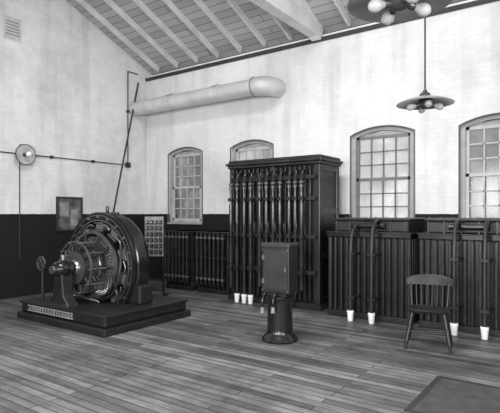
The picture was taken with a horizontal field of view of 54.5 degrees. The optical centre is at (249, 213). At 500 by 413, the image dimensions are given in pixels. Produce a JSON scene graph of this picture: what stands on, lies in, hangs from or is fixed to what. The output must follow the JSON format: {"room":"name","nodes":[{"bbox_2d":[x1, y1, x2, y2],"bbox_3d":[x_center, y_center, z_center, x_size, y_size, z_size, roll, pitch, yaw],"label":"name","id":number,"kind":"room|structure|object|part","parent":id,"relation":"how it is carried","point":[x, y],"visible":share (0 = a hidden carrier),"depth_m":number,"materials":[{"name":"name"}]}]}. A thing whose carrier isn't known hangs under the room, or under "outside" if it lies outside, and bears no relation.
{"room":"electrical room","nodes":[
{"label":"electrical room","id":0,"kind":"room"},
{"bbox_2d":[0,71,137,167],"bbox_3d":[-6.080,-2.247,7.027,0.060,2.293,11.580,0,0,35],"label":"conduit","id":1,"kind":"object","parent":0,"point":[127,164],"depth_m":11.44,"materials":[{"name":"black metal"}]},
{"bbox_2d":[0,0,146,299],"bbox_3d":[-6.183,-2.130,7.235,0.350,7.460,12.700,0,0,35],"label":"wall","id":2,"kind":"structure","parent":0,"point":[63,88],"depth_m":9.97,"materials":[{"name":"paint"}]},
{"bbox_2d":[4,15,20,42],"bbox_3d":[-4.527,-3.530,9.248,0.008,0.440,0.340,0,0,35],"label":"vent","id":3,"kind":"object","parent":2,"relation":"attached to","point":[12,26],"visible":1,"depth_m":9.24,"materials":[{"name":"metal"}]},
{"bbox_2d":[15,144,35,258],"bbox_3d":[-4.296,-0.242,9.304,0.320,2.204,0.407,0,0,35],"label":"wall lamp","id":4,"kind":"object","parent":2,"relation":"attached to","point":[25,154],"depth_m":9.34,"materials":[{"name":"white metal"}]},
{"bbox_2d":[56,197,82,230],"bbox_3d":[-3.806,0.000,10.232,0.040,0.720,0.620,0,0,35],"label":"framed notice","id":5,"kind":"object","parent":2,"relation":"attached to","point":[69,210],"visible":0.79,"depth_m":10.21,"materials":[{"name":"paper"}]},
{"bbox_2d":[57,0,151,75],"bbox_3d":[-6.183,-4.638,7.235,0.350,2.764,12.700,0,0,35],"label":"trim","id":6,"kind":"structure","parent":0,"point":[68,6],"depth_m":10.96,"materials":[{"name":"white wood"}]},
{"bbox_2d":[0,281,499,412],"bbox_3d":[-1.131,1.696,3.632,12.760,0.208,12.700,0,0,35],"label":"floor","id":7,"kind":"structure","parent":0,"point":[216,358],"depth_m":5.09,"materials":[{"name":"wood"}]},
{"bbox_2d":[17,206,190,337],"bbox_3d":[-2.244,0.753,7.564,2.120,1.754,1.750,0,0,35],"label":"electric generator","id":8,"kind":"object","parent":7,"relation":"on","point":[101,288],"visible":1,"depth_m":7.17,"materials":[{"name":"metal"}]},
{"bbox_3d":[-3.194,1.070,7.474,0.044,0.540,0.044,0,0,35],"label":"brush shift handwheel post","id":9,"kind":"part","parent":8,"relation":"part of","materials":[{"name":"metal"}]},
{"bbox_3d":[-2.265,0.800,7.708,1.660,1.660,0.340,0,0,35],"label":"field frame","id":10,"kind":"part","parent":8,"relation":"part of","materials":[{"name":"black metal"}]},
{"bbox_2d":[108,82,138,236],"bbox_3d":[-2.891,-0.797,10.783,0.040,4.780,2.017,0,0,11],"label":"leaning pole","id":11,"kind":"object","parent":7,"relation":"on","point":[138,82],"visible":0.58,"depth_m":11.02,"materials":[{"name":"black metal"}]},
{"bbox_2d":[145,217,168,295],"bbox_3d":[-1.855,0.825,9.454,0.420,1.550,0.400,0,0,10],"label":"stand","id":12,"kind":"object","parent":7,"relation":"on","point":[154,226],"visible":0.95,"depth_m":9.39,"materials":[{"name":"metal"}]},
{"bbox_3d":[-1.861,0.435,9.420,0.380,0.770,0.030,0,0,10],"label":"slate panel","id":13,"kind":"part","parent":12,"relation":"part of","materials":[{"name":"grey stone"}]},
{"bbox_2d":[165,230,212,290],"bbox_3d":[-1.358,0.980,10.512,0.820,1.240,0.762,0,0,35],"label":"cabinet","id":14,"kind":"object","parent":7,"relation":"on","point":[180,245],"visible":0.8,"depth_m":10.21,"materials":[{"name":"metal"}]},
{"bbox_3d":[-1.333,0.370,10.547,0.820,0.020,0.675,0,0,35],"label":"rim moulding","id":15,"kind":"part","parent":14,"relation":"part of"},
{"bbox_2d":[195,231,229,294],"bbox_3d":[-0.609,0.980,9.977,0.860,1.240,0.762,0,0,35],"label":"cabinet","id":16,"kind":"object","parent":7,"relation":"on","point":[212,247],"visible":0.77,"depth_m":9.72,"materials":[{"name":"metal"}]},
{"bbox_3d":[-0.584,0.370,10.013,0.860,0.020,0.675,0,0,35],"label":"rim moulding","id":17,"kind":"part","parent":16,"relation":"part of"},
{"bbox_2d":[260,242,298,344],"bbox_3d":[0.379,0.983,6.162,0.460,1.235,0.466,0,0,35],"label":"pedestal","id":18,"kind":"object","parent":7,"relation":"on","point":[279,259],"visible":1,"depth_m":6.04,"materials":[{"name":"black metal"}]},
{"bbox_3d":[0.312,0.705,6.068,0.350,0.490,0.008,0,0,35],"label":"door panel","id":19,"kind":"part","parent":18,"relation":"part of","materials":[{"name":"metal"}]},
{"bbox_3d":[0.381,0.393,6.165,0.420,0.055,0.254,0,0,35],"label":"box lid","id":20,"kind":"part","parent":18,"relation":"part of","materials":[{"name":"metal"}]},
{"bbox_2d":[226,154,342,310],"bbox_3d":[0.536,0.305,8.785,1.990,2.590,1.094,0,0,35],"label":"tall cabinet","id":21,"kind":"object","parent":7,"relation":"on","point":[292,199],"visible":0.91,"depth_m":8.43,"materials":[{"name":"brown wood"}]},
{"bbox_3d":[0.601,-0.915,8.876,1.990,0.150,0.870,0,0,35],"label":"cornice","id":22,"kind":"part","parent":21,"relation":"part of","materials":[{"name":"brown wood"}]},
{"bbox_2d":[326,217,426,324],"bbox_3d":[1.967,0.823,7.622,1.350,1.555,1.205,0,0,35],"label":"transformer","id":23,"kind":"object","parent":7,"relation":"on","point":[371,260],"visible":0.84,"depth_m":7.28,"materials":[{"name":"painted steel"},{"name":"dark cast iron"},{"name":"gloss black enamel"}]},
{"bbox_3d":[2.034,0.280,7.716,1.350,0.020,0.975,0,0,35],"label":"rim moulding","id":24,"kind":"part","parent":23,"relation":"part of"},
{"bbox_2d":[404,274,452,353],"bbox_3d":[2.170,1.182,5.888,0.545,0.844,0.531,0,0,23],"label":"wooden chair","id":25,"kind":"object","parent":7,"relation":"on","point":[423,279],"visible":1,"depth_m":5.97,"materials":[{"name":"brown wood"}]},
{"bbox_3d":[1.893,1.383,5.779,0.144,0.441,0.053,0,0,-20],"label":"leg","id":26,"kind":"part","parent":25,"relation":"part of","materials":[{"name":"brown wood"}]},
{"bbox_3d":[2.035,1.383,6.113,0.053,0.442,0.168,0,0,-8],"label":"leg","id":27,"kind":"part","parent":25,"relation":"part of","materials":[{"name":"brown wood"}]},
{"bbox_3d":[2.157,1.153,5.856,0.486,0.039,0.439,0,0,23],"label":"seat","id":28,"kind":"part","parent":25,"relation":"part of","materials":[{"name":"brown wood"}]},
{"bbox_3d":[2.251,0.825,6.081,0.545,0.129,0.114,0,0,23],"label":"crest rail","id":29,"kind":"part","parent":25,"relation":"part of","materials":[{"name":"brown wood"}]},
{"bbox_3d":[2.285,1.383,5.614,0.053,0.441,0.144,0,0,-25],"label":"leg","id":30,"kind":"part","parent":25,"relation":"part of","materials":[{"name":"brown wood"}]},
{"bbox_3d":[2.426,1.383,5.948,0.168,0.442,0.053,0,0,-36],"label":"leg","id":31,"kind":"part","parent":25,"relation":"part of","materials":[{"name":"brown wood"}]},
{"bbox_2d":[417,217,499,339],"bbox_3d":[3.131,0.823,6.792,1.350,1.555,1.205,0,0,35],"label":"transformer","id":32,"kind":"object","parent":7,"relation":"on","point":[466,251],"visible":0.9,"depth_m":6.54,"materials":[{"name":"painted steel"},{"name":"dark cast iron"},{"name":"gloss black enamel"}]},
{"bbox_3d":[3.198,0.280,6.885,1.350,0.020,0.975,0,0,35],"label":"rim moulding","id":33,"kind":"part","parent":32,"relation":"part of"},
{"bbox_2d":[66,0,466,74],"bbox_3d":[-1.131,-4.778,3.632,12.760,2.724,12.700,0,0,35],"label":"ceiling","id":34,"kind":"structure","parent":0,"point":[326,12],"depth_m":10.04,"materials":[{"name":"grey wood"}]},
{"bbox_2d":[76,0,350,71],"bbox_3d":[-1.156,-4.725,3.649,11.205,2.571,12.046,0,0,35],"label":"rafters","id":35,"kind":"object","parent":34,"relation":"attached to","point":[111,3],"depth_m":10.05,"materials":[{"name":"grey wood"}]},
{"bbox_2d":[347,0,452,24],"bbox_3d":[0.895,-3.498,2.899,0.616,4.608,0.616,0,0,18],"label":"lamp","id":36,"kind":"object","parent":34,"relation":"hanging from","point":[386,12],"visible":1,"depth_m":2.97,"materials":[{"name":"metal"}]},
{"bbox_3d":[0.753,-1.234,2.871,0.111,0.078,0.078,0,0,1],"label":"bulb","id":37,"kind":"part","parent":36,"relation":"part of","materials":[{"name":"white glass"}]},
{"bbox_3d":[0.871,-1.234,3.042,0.078,0.078,0.111,0,0,-22],"label":"bulb","id":38,"kind":"part","parent":36,"relation":"part of","materials":[{"name":"white glass"}]},
{"bbox_2d":[384,0,392,8],"bbox_3d":[0.823,-1.252,2.886,0.058,0.057,0.052,0,0,-10],"label":"socket","id":39,"kind":"object","parent":36,"relation":"attached to","point":[387,3],"depth_m":2.86,"materials":[{"name":"silver metal"}]},
{"bbox_3d":[0.918,-1.234,2.757,0.078,0.078,0.111,0,0,-22],"label":"bulb","id":40,"kind":"part","parent":36,"relation":"part of","materials":[{"name":"white glass"}]},
{"bbox_2d":[408,3,416,10],"bbox_3d":[0.967,-1.252,2.912,0.058,0.057,0.052,0,0,-10],"label":"socket","id":41,"kind":"object","parent":36,"relation":"attached to","point":[411,7],"depth_m":2.90,"materials":[{"name":"silver metal"}]},
{"bbox_3d":[1.037,-1.234,2.928,0.111,0.078,0.078,0,0,1],"label":"bulb","id":42,"kind":"part","parent":36,"relation":"part of","materials":[{"name":"white glass"}]},
{"bbox_2d":[396,17,454,112],"bbox_3d":[1.949,-2.935,5.402,0.616,3.561,0.616,0,0,35],"label":"lamp","id":43,"kind":"object","parent":34,"relation":"hanging from","point":[425,101],"visible":1,"depth_m":5.39,"materials":[{"name":"metal"}]},
{"bbox_3d":[1.806,-1.194,5.417,0.111,0.078,0.078,0,0,18],"label":"bulb","id":44,"kind":"part","parent":43,"relation":"part of","materials":[{"name":"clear glass"}]},
{"bbox_3d":[1.969,-1.194,5.545,0.078,0.078,0.111,0,0,-5],"label":"bulb","id":45,"kind":"part","parent":43,"relation":"part of","materials":[{"name":"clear glass"}]},
{"bbox_3d":[1.949,-3.033,5.402,0.020,3.326,0.019,0,0,35],"label":"hanging cord","id":46,"kind":"part","parent":43,"relation":"part of","materials":[{"name":"black metal"}]},
{"bbox_3d":[1.930,-1.194,5.259,0.078,0.078,0.111,0,0,-5],"label":"bulb","id":47,"kind":"part","parent":43,"relation":"part of","materials":[{"name":"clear glass"}]},
{"bbox_3d":[2.093,-1.194,5.387,0.111,0.078,0.078,0,0,18],"label":"bulb","id":48,"kind":"part","parent":43,"relation":"part of","materials":[{"name":"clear glass"}]},
{"bbox_2d":[147,0,499,280],"bbox_3d":[2.455,-0.900,8.659,12.060,5.000,0.350,0,0,35],"label":"wall","id":49,"kind":"structure","parent":0,"point":[339,88],"depth_m":8.96,"materials":[{"name":"paint"}]},
{"bbox_2d":[167,222,201,224],"bbox_3d":[-1.511,0.219,11.279,1.074,0.038,0.090,0,0,35],"label":"sill","id":50,"kind":"structure","parent":49,"relation":"attached to","point":[167,222],"depth_m":11.32,"materials":[{"name":"paint"}]},
{"bbox_2d":[168,147,202,224],"bbox_3d":[-1.514,-0.662,11.275,1.108,1.804,0.027,0,0,35],"label":"bead","id":51,"kind":"object","parent":49,"relation":"attached to","point":[181,147],"visible":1,"depth_m":11.21},
{"bbox_2d":[170,148,201,222],"bbox_3d":[-1.450,-0.655,11.365,1.076,1.786,0.120,0,0,35],"label":"frame","id":52,"kind":"object","parent":49,"relation":"attached to","point":[182,149],"visible":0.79,"depth_m":11.58,"materials":[{"name":"paint"}]},
{"bbox_2d":[173,153,200,220],"bbox_3d":[-1.456,-0.623,11.357,0.910,1.555,0.070,0,0,35],"label":"window","id":53,"kind":"structure","parent":49,"relation":"in","point":[182,187],"depth_m":11.36,"materials":[{"name":"paint"}]},
{"bbox_3d":[-1.447,-0.999,11.369,0.910,0.802,0.040,0,0,35],"label":"sash","id":54,"kind":"part","parent":53,"relation":"part of","materials":[{"name":"white wood"}]},
{"bbox_2d":[175,151,200,218],"bbox_3d":[-1.431,-0.664,11.392,0.892,1.639,0.003,0,0,35],"label":"glass","id":55,"kind":"object","parent":53,"relation":"attached to","point":[191,158],"visible":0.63,"depth_m":11.40,"materials":[{"name":"grey"}]},
{"bbox_2d":[176,151,199,154],"bbox_3d":[-1.441,-1.423,11.377,0.910,0.065,0.050,0,0,35],"label":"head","id":56,"kind":"object","parent":49,"relation":"attached to","point":[191,152],"visible":0.57,"depth_m":11.35},
{"bbox_2d":[129,76,285,115],"bbox_3d":[-1.093,-2.587,10.586,4.007,0.527,0.615,0,0,35],"label":"air duct","id":57,"kind":"object","parent":49,"relation":"attached to","point":[274,87],"visible":1,"depth_m":10.06,"materials":[{"name":"grey metal"}]},
{"bbox_2d":[230,139,273,160],"bbox_3d":[0.025,-0.662,10.178,1.128,1.804,0.027,0,0,35],"label":"bead","id":58,"kind":"object","parent":49,"relation":"attached to","point":[251,139],"visible":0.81,"depth_m":10.13},
{"bbox_2d":[232,141,272,160],"bbox_3d":[0.089,-0.655,10.267,1.096,1.786,0.120,0,0,35],"label":"frame","id":59,"kind":"object","parent":49,"relation":"attached to","point":[247,143],"visible":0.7,"depth_m":10.31,"materials":[{"name":"paint"}]},
{"bbox_2d":[236,146,270,160],"bbox_3d":[0.091,-0.999,10.271,0.930,0.802,0.040,0,0,35],"label":"window","id":60,"kind":"structure","parent":49,"relation":"in","point":[267,147],"depth_m":10.27,"materials":[{"name":"paint"}]},
{"bbox_2d":[239,144,268,148],"bbox_3d":[0.097,-1.423,10.279,0.930,0.065,0.050,0,0,35],"label":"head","id":61,"kind":"object","parent":49,"relation":"attached to","point":[261,145],"visible":0.64,"depth_m":10.25},
{"bbox_2d":[239,144,269,158],"bbox_3d":[0.108,-0.664,10.294,0.911,1.639,0.003,0,0,35],"label":"glass","id":62,"kind":"object","parent":49,"relation":"attached to","point":[266,152],"visible":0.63,"depth_m":10.23,"materials":[{"name":"grey"}]},
{"bbox_2d":[249,0,322,40],"bbox_3d":[-2.189,-4.649,4.387,0.220,2.693,12.091,0,0,35],"label":"beam","id":63,"kind":"structure","parent":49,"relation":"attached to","point":[297,14],"depth_m":8.48,"materials":[{"name":"white wood"}]},
{"bbox_2d":[145,0,499,81],"bbox_3d":[-1.131,-3.315,3.632,12.060,0.070,12.000,0,0,35],"label":"trim","id":64,"kind":"structure","parent":49,"relation":"attached to","point":[476,2],"depth_m":9.31,"materials":[{"name":"wood"}]},
{"bbox_2d":[350,125,414,217],"bbox_3d":[2.312,-0.662,8.546,1.188,1.804,0.027,0,0,35],"label":"bead","id":65,"kind":"object","parent":49,"relation":"attached to","point":[380,125],"visible":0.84,"depth_m":8.50},
{"bbox_2d":[352,126,413,217],"bbox_3d":[2.376,-0.655,8.635,1.156,1.786,0.120,0,0,35],"label":"frame","id":66,"kind":"object","parent":49,"relation":"attached to","point":[388,128],"visible":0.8,"depth_m":8.62,"materials":[{"name":"paint"}]},
{"bbox_2d":[356,133,409,217],"bbox_3d":[2.370,-0.623,8.627,0.990,1.555,0.070,0,0,35],"label":"window","id":67,"kind":"structure","parent":49,"relation":"in","point":[358,193],"depth_m":8.62,"materials":[{"name":"paint"}]},
{"bbox_3d":[2.379,-0.999,8.639,0.990,0.802,0.040,0,0,35],"label":"sash","id":68,"kind":"part","parent":67,"relation":"part of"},
{"bbox_2d":[360,136,407,217],"bbox_3d":[2.396,-0.664,8.663,0.970,1.639,0.003,0,0,35],"label":"glass","id":69,"kind":"object","parent":49,"relation":"attached to","point":[377,185],"visible":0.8,"depth_m":8.71,"materials":[{"name":"grey"}]},
{"bbox_2d":[359,131,408,137],"bbox_3d":[2.385,-1.423,8.648,0.990,0.065,0.050,0,0,35],"label":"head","id":70,"kind":"object","parent":49,"relation":"attached to","point":[390,132],"visible":0.71,"depth_m":8.62},
{"bbox_2d":[458,112,499,217],"bbox_3d":[3.827,-0.662,7.466,1.168,1.804,0.027,0,0,35],"label":"bead","id":71,"kind":"object","parent":49,"relation":"attached to","point":[498,112],"visible":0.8,"depth_m":7.78},
{"bbox_2d":[460,114,499,217],"bbox_3d":[3.890,-0.655,7.555,1.136,1.786,0.120,0,0,35],"label":"frame","id":72,"kind":"object","parent":49,"relation":"attached to","point":[463,127],"visible":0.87,"depth_m":7.81,"materials":[{"name":"paint"}]},
{"bbox_2d":[466,124,499,217],"bbox_3d":[3.885,-0.623,7.547,0.970,1.555,0.070,0,0,35],"label":"window","id":73,"kind":"structure","parent":49,"relation":"in","point":[468,176],"depth_m":7.71,"materials":[{"name":"paint"}]},
{"bbox_3d":[3.893,-0.999,7.559,0.970,0.802,0.040,0,0,35],"label":"sash","id":74,"kind":"part","parent":73,"relation":"part of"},
{"bbox_2d":[469,121,499,126],"bbox_3d":[3.899,-1.423,7.567,0.970,0.065,0.050,0,0,35],"label":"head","id":75,"kind":"object","parent":49,"relation":"attached to","point":[490,122],"visible":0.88,"depth_m":7.66},
{"bbox_2d":[470,119,499,217],"bbox_3d":[3.910,-0.664,7.582,0.951,1.639,0.003,0,0,35],"label":"glass","id":76,"kind":"object","parent":49,"relation":"attached to","point":[492,134],"visible":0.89,"depth_m":7.70,"materials":[{"name":"grey"}]}
]}

